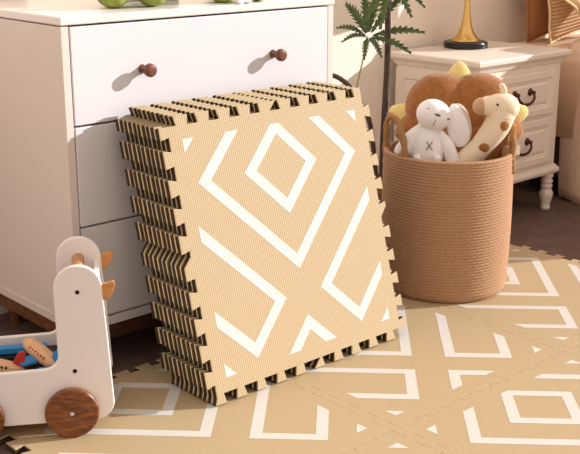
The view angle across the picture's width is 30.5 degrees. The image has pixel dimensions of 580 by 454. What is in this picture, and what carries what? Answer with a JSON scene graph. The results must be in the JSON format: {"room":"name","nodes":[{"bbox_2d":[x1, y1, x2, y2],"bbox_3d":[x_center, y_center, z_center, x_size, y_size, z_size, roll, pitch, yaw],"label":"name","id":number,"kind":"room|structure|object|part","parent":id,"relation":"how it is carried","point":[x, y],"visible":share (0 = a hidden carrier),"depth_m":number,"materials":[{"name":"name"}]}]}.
{"room":"children's room","nodes":[
{"label":"children's room","id":0,"kind":"room"},
{"bbox_2d":[0,176,579,453],"bbox_3d":[0.957,0.452,2.138,6.400,0.050,3.560,-14,22,-40],"label":"floor","id":1,"kind":"structure","parent":0,"point":[555,230],"depth_m":3.43,"materials":[{"name":"brown wood"}]},
{"bbox_2d":[0,0,334,338],"bbox_3d":[-0.329,-0.164,2.705,0.792,0.808,0.516,-14,22,-40],"label":"dresser","id":2,"kind":"object","parent":1,"relation":"on","point":[69,69],"visible":0.62,"depth_m":2.39,"materials":[{"name":"beige wood"}]},
{"bbox_3d":[-0.706,0.213,2.733,0.040,0.070,0.040,-14,22,-40],"label":"leg","id":3,"kind":"part","parent":2,"relation":"part of","materials":[{"name":"brown wood"}]},
{"bbox_3d":[-0.349,0.132,2.813,0.767,0.040,0.431,-14,22,-40],"label":"frame","id":4,"kind":"part","parent":2,"relation":"part of","materials":[{"name":"brown wood"}]},
{"bbox_3d":[-0.624,-0.137,2.458,0.019,0.678,0.473,-14,22,-40],"label":"panel","id":5,"kind":"part","parent":2,"relation":"part of","materials":[{"name":"beige wood"}]},
{"bbox_3d":[-0.186,-0.177,2.538,0.744,0.219,0.016,-14,22,-40],"label":"drawer","id":6,"kind":"part","parent":2,"relation":"part of","materials":[{"name":"white paint"}]},
{"bbox_3d":[-0.186,0.035,2.600,0.744,0.214,0.016,-14,22,-40],"label":"drawer","id":7,"kind":"part","parent":2,"relation":"part of","materials":[{"name":"white paint"}]},
{"bbox_2d":[97,0,165,7],"bbox_3d":[-0.380,-0.610,2.419,0.174,0.210,0.196,-9,19,-27],"label":"plush toy","id":8,"kind":"object","parent":2,"relation":"on","point":[107,3],"visible":1,"depth_m":2.37,"materials":[{"name":"green fabric"}]},
{"bbox_3d":[-0.336,0.106,2.794,0.749,0.022,0.461,-14,22,-40],"label":"rail","id":9,"kind":"part","parent":2,"relation":"part of","materials":[{"name":"white paint"}]},
{"bbox_3d":[-0.197,0.180,2.653,0.767,0.040,0.020,-14,22,-40],"label":"rail","id":10,"kind":"part","parent":2,"relation":"part of","materials":[{"name":"brown wood"}]},
{"bbox_3d":[-0.312,-0.344,2.330,0.030,0.030,0.038,-14,22,-40],"label":"knob","id":11,"kind":"part","parent":2,"relation":"part of","materials":[{"name":"brown wood"}]},
{"bbox_3d":[-0.186,-0.386,2.476,0.744,0.208,0.016,-14,22,-40],"label":"drawer","id":12,"kind":"part","parent":2,"relation":"part of","materials":[{"name":"white paint"}]},
{"bbox_2d":[214,0,261,2],"bbox_3d":[-0.145,-0.653,2.566,0.174,0.210,0.196,-9,19,-27],"label":"plush toy","id":13,"kind":"object","parent":2,"relation":"on","point":[220,1],"visible":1,"depth_m":2.51,"materials":[{"name":"green fabric"}]},
{"bbox_2d":[235,0,251,3],"bbox_3d":[-0.110,-0.533,2.496,0.044,0.019,0.019,-14,22,-40],"label":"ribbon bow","id":14,"kind":"object","parent":2,"relation":"on","point":[236,1],"visible":1,"depth_m":2.49,"materials":[{"name":"white"}]},
{"bbox_3d":[-0.029,-0.417,2.577,0.030,0.030,0.038,-14,22,-40],"label":"knob","id":15,"kind":"part","parent":2,"relation":"part of","materials":[{"name":"brown wood"}]},
{"bbox_3d":[-0.056,-0.283,2.952,0.019,0.678,0.473,-14,22,-40],"label":"panel","id":16,"kind":"part","parent":2,"relation":"part of","materials":[{"name":"beige wood"}]},
{"bbox_2d":[0,244,579,453],"bbox_3d":[0.438,0.357,2.342,1.821,0.016,1.221,-14,22,-40],"label":"play mat","id":17,"kind":"object","parent":1,"relation":"on","point":[150,414],"depth_m":2.28,"materials":[{"name":"beige"}]},
{"bbox_2d":[0,236,114,437],"bbox_3d":[-0.524,0.220,2.156,0.342,0.353,0.239,-3,17,-10],"label":"cart","id":18,"kind":"object","parent":17,"relation":"on","point":[70,395],"visible":0.97,"depth_m":2.08,"materials":[{"name":"white paint"}]},
{"bbox_2d":[0,351,25,371],"bbox_3d":[-0.588,0.272,2.128,0.094,0.051,0.085,13,21,37],"label":"plane","id":19,"kind":"object","parent":18,"relation":"in","point":[5,365],"visible":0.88,"depth_m":2.12,"materials":[{"name":"brown wood"}]},
{"bbox_2d":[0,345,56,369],"bbox_3d":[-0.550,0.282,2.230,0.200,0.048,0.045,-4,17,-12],"label":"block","id":20,"kind":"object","parent":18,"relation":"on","point":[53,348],"visible":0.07,"depth_m":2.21,"materials":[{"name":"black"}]},
{"bbox_2d":[0,342,46,354],"bbox_3d":[-0.559,0.253,2.215,0.105,0.014,0.020,-4,17,-12],"label":"block","id":21,"kind":"object","parent":20,"relation":"on","point":[5,349],"visible":0.64,"depth_m":2.20,"materials":[{"name":"blue wood"}]},
{"bbox_2d":[20,337,57,366],"bbox_3d":[-0.501,0.256,2.164,0.094,0.048,0.086,-1,17,-3],"label":"plane","id":22,"kind":"object","parent":18,"relation":"in","point":[38,352],"visible":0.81,"depth_m":2.15,"materials":[{"name":"brown wood"}]},
{"bbox_3d":[-0.546,0.180,2.241,0.331,0.324,0.012,-3,17,-10],"label":"panel","id":23,"kind":"part","parent":18,"relation":"part of","materials":[{"name":"white paint"}]},
{"bbox_2d":[115,81,316,383],"bbox_3d":[-0.095,-0.010,2.505,0.613,0.596,0.173,-14,22,-40],"label":"tile","id":24,"kind":"structure","parent":17,"relation":"on","point":[117,121],"depth_m":2.31,"materials":[{"name":"beige rubber"}]},
{"bbox_2d":[120,81,321,386],"bbox_3d":[-0.083,-0.006,2.494,0.613,0.596,0.173,-14,22,-40],"label":"tile","id":25,"kind":"structure","parent":17,"relation":"on","point":[151,247],"depth_m":2.31,"materials":[{"name":"beige rubber"}]},
{"bbox_2d":[124,82,325,388],"bbox_3d":[-0.073,-0.003,2.482,0.613,0.596,0.173,-14,22,-40],"label":"tile","id":26,"kind":"structure","parent":17,"relation":"on","point":[153,224],"depth_m":2.29,"materials":[{"name":"beige rubber"}]},
{"bbox_2d":[128,83,330,390],"bbox_3d":[-0.062,0.000,2.471,0.613,0.596,0.173,-14,22,-40],"label":"tile","id":27,"kind":"structure","parent":17,"relation":"on","point":[130,124],"depth_m":2.28,"materials":[{"name":"beige rubber"}]},
{"bbox_2d":[133,84,335,393],"bbox_3d":[-0.051,0.004,2.459,0.613,0.596,0.173,-14,22,-40],"label":"tile","id":28,"kind":"structure","parent":17,"relation":"on","point":[164,252],"depth_m":2.27,"materials":[{"name":"beige rubber"}]},
{"bbox_2d":[136,84,339,395],"bbox_3d":[-0.040,0.007,2.447,0.613,0.596,0.173,-14,22,-40],"label":"tile","id":29,"kind":"structure","parent":17,"relation":"on","point":[139,128],"depth_m":2.26,"materials":[{"name":"beige rubber"}]},
{"bbox_2d":[141,85,344,398],"bbox_3d":[-0.029,0.011,2.437,0.613,0.596,0.173,-14,22,-40],"label":"tile","id":30,"kind":"structure","parent":17,"relation":"on","point":[173,256],"depth_m":2.25,"materials":[{"name":"beige rubber"}]},
{"bbox_2d":[145,86,377,400],"bbox_3d":[-0.018,0.014,2.424,0.613,0.596,0.173,-14,22,-40],"label":"tile","id":31,"kind":"structure","parent":17,"relation":"on","point":[159,144],"depth_m":2.23,"materials":[{"name":"beige rubber"}]},
{"bbox_2d":[150,87,399,403],"bbox_3d":[-0.007,0.017,2.413,0.613,0.596,0.173,-14,22,-40],"label":"tile","id":32,"kind":"structure","parent":17,"relation":"on","point":[252,108],"depth_m":2.23,"materials":[{"name":"beige rubber"}]},
{"bbox_2d":[155,88,405,405],"bbox_3d":[0.004,0.021,2.402,0.613,0.596,0.173,-14,22,-40],"label":"tile","id":33,"kind":"structure","parent":17,"relation":"on","point":[279,212],"depth_m":2.37,"materials":[{"name":"beige rubber"}]},
{"bbox_2d":[381,112,516,302],"bbox_3d":[0.429,-0.077,2.923,0.360,0.487,0.356,-14,22,-40],"label":"rope basket","id":34,"kind":"object","parent":17,"relation":"on","point":[449,223],"visible":0.88,"depth_m":2.80,"materials":[{"name":"fabric"}]},
{"bbox_3d":[0.280,-0.225,2.846,0.028,0.159,0.166,-5,17,-16],"label":"rope handle","id":35,"kind":"part","parent":34,"relation":"part of","materials":[{"name":"fabric"}]},
{"bbox_2d":[394,99,471,161],"bbox_3d":[0.381,-0.226,2.832,0.207,0.231,0.102,0,16,0],"label":"plush bunny","id":36,"kind":"object","parent":34,"relation":"in","point":[427,140],"visible":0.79,"depth_m":2.81,"materials":[{"name":"white fabric"}]},
{"bbox_3d":[0.318,-0.227,2.829,0.081,0.092,0.044,0,16,0],"label":"arm","id":37,"kind":"part","parent":36,"relation":"part of","materials":[{"name":"white fabric"}]},
{"bbox_3d":[0.415,-0.207,2.823,0.075,0.106,0.038,8,18,25],"label":"arm","id":38,"kind":"part","parent":36,"relation":"part of","materials":[{"name":"white fabric"}]},
{"bbox_2d":[389,62,528,161],"bbox_3d":[0.470,-0.272,2.955,0.389,0.360,0.129,0,16,1],"label":"plush toy","id":39,"kind":"object","parent":34,"relation":"in","point":[463,87],"visible":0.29,"depth_m":2.91,"materials":[{"name":"brown fabric"}]},
{"bbox_2d":[458,83,519,161],"bbox_3d":[0.514,-0.230,2.830,0.182,0.306,0.077,0,16,0],"label":"giraffe","id":40,"kind":"object","parent":34,"relation":"in","point":[501,109],"visible":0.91,"depth_m":2.79,"materials":[{"name":"beige fabric"}]},
{"bbox_2d":[479,143,489,151],"bbox_3d":[0.512,-0.209,2.808,0.029,0.026,0.013,0,16,0],"label":"spot","id":41,"kind":"object","parent":40,"relation":"attached to","point":[483,147],"depth_m":2.80,"materials":[{"name":"brown fabric"}]},
{"bbox_2d":[500,122,508,130],"bbox_3d":[0.562,-0.266,2.787,0.027,0.030,0.012,-6,18,-20],"label":"spot","id":42,"kind":"object","parent":40,"relation":"attached to","point":[504,126],"depth_m":2.78,"materials":[{"name":"brown fabric"}]},
{"bbox_3d":[0.596,-0.221,2.882,0.023,0.132,0.133,0,16,2],"label":"rope handle","id":43,"kind":"part","parent":34,"relation":"part of","materials":[{"name":"fabric"}]},
{"bbox_2d":[332,0,425,201],"bbox_3d":[0.272,-0.461,3.256,0.253,1.066,0.261,-14,22,-40],"label":"potted plant","id":44,"kind":"object","parent":1,"relation":"on","point":[369,12],"visible":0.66,"depth_m":3.23,"materials":[{"name":"green plant"}]},
{"bbox_3d":[0.289,-0.050,3.393,0.208,0.200,0.208,-14,22,-40],"label":"pot","id":45,"kind":"part","parent":44,"relation":"part of","materials":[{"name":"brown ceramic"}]},
{"bbox_2d":[391,40,571,209],"bbox_3d":[0.654,-0.325,3.678,0.502,0.566,0.394,-14,22,-40],"label":"nightstand","id":46,"kind":"object","parent":1,"relation":"on","point":[531,73],"visible":0.4,"depth_m":3.58,"materials":[{"name":"beige wood"}]},
{"bbox_3d":[0.475,-0.344,3.522,0.009,0.340,0.342,-14,22,-40],"label":"frame","id":47,"kind":"part","parent":46,"relation":"part of","materials":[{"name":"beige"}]},
{"bbox_2d":[443,0,487,49],"bbox_3d":[0.606,-0.870,3.604,0.330,0.520,0.330,-14,22,-40],"label":"table lamp","id":48,"kind":"object","parent":46,"relation":"on","point":[465,39],"visible":1,"depth_m":3.63,"materials":[{"name":"gold metal"}]},
{"bbox_3d":[0.606,-0.823,3.618,0.100,0.378,0.100,-14,22,-40],"label":"lamp stem","id":49,"kind":"part","parent":48,"relation":"part of","materials":[{"name":"gold metal"}]},
{"bbox_3d":[0.776,-0.425,3.506,0.112,0.052,0.029,-14,22,-40],"label":"bail handle","id":50,"kind":"part","parent":46,"relation":"part of","materials":[{"name":"brown metal"}]},
{"bbox_3d":[0.776,-0.264,3.554,0.112,0.052,0.029,-14,22,-40],"label":"bail handle","id":51,"kind":"part","parent":46,"relation":"part of","materials":[{"name":"brown metal"}]},
{"bbox_3d":[0.763,-0.430,3.521,0.377,0.150,0.016,-14,22,-40],"label":"drawer","id":52,"kind":"part","parent":46,"relation":"part of","materials":[{"name":"beige wood"}]},
{"bbox_3d":[0.763,-0.269,3.569,0.377,0.160,0.016,-14,22,-40],"label":"drawer","id":53,"kind":"part","parent":46,"relation":"part of","materials":[{"name":"beige wood"}]},
{"bbox_3d":[0.908,-0.131,3.774,0.049,0.140,0.049,-14,22,-40],"label":"leg","id":54,"kind":"part","parent":46,"relation":"part of","materials":[{"name":"beige wood"}]},
{"bbox_2d":[513,34,579,203],"bbox_3d":[1.670,-0.563,4.089,1.442,0.792,1.080,-14,22,-40],"label":"bed","id":55,"kind":"object","parent":1,"relation":"on","point":[567,136],"visible":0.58,"depth_m":3.82,"materials":[{"name":"beige fabric"}]},
{"bbox_3d":[0.889,-0.204,4.133,0.060,0.075,0.060,-14,22,-40],"label":"leg","id":56,"kind":"part","parent":55,"relation":"part of","materials":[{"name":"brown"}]},
{"bbox_2d":[525,0,548,42],"bbox_3d":[1.019,-0.946,4.025,0.115,0.459,0.507,15,22,41],"label":"pillow","id":57,"kind":"object","parent":55,"relation":"on","point":[537,21],"visible":0.57,"depth_m":3.93,"materials":[{"name":"brown fabric"}]},
{"bbox_3d":[1.665,-0.564,4.098,1.438,0.315,1.060,-14,22,-40],"label":"mattress","id":58,"kind":"part","parent":55,"relation":"part of","materials":[{"name":"beige fabric"}]},
{"bbox_3d":[1.657,-0.338,4.172,1.360,0.160,1.040,-14,22,-40],"label":"frame","id":59,"kind":"part","parent":55,"relation":"part of","materials":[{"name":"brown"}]},
{"bbox_2d":[547,0,579,43],"bbox_3d":[1.080,-0.925,3.942,0.115,0.459,0.507,15,22,41],"label":"pillow","id":60,"kind":"object","parent":55,"relation":"on","point":[564,20],"visible":0.91,"depth_m":3.86,"materials":[{"name":"brown fabric"}]},
{"bbox_2d":[558,38,579,203],"bbox_3d":[1.730,-0.425,3.983,1.342,0.587,0.790,-14,22,-40],"label":"blanket","id":61,"kind":"object","parent":55,"relation":"on","point":[569,81],"depth_m":3.81,"materials":[{"name":"beige fabric"}]},
{"bbox_2d":[564,0,579,14],"bbox_3d":[1.073,-0.902,3.776,0.116,0.495,0.486,13,21,37],"label":"pillow","id":62,"kind":"object","parent":55,"relation":"on","point":[575,4],"visible":1,"depth_m":3.67,"materials":[{"name":"brown fabric"}]},
{"bbox_2d":[332,0,579,172],"bbox_3d":[-0.212,-1.192,2.995,6.400,2.615,0.120,-14,22,-40],"label":"wall","id":63,"kind":"structure","parent":0,"point":[441,20],"depth_m":3.66,"materials":[{"name":"beige paint"}]},
{"bbox_2d":[0,305,8,314],"bbox_3d":[-0.167,0.021,3.302,6.400,0.115,0.014,-14,22,-40],"label":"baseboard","id":64,"kind":"structure","parent":63,"relation":"attached to","point":[3,310],"depth_m":2.80,"materials":[{"name":"beige"}]}
]}

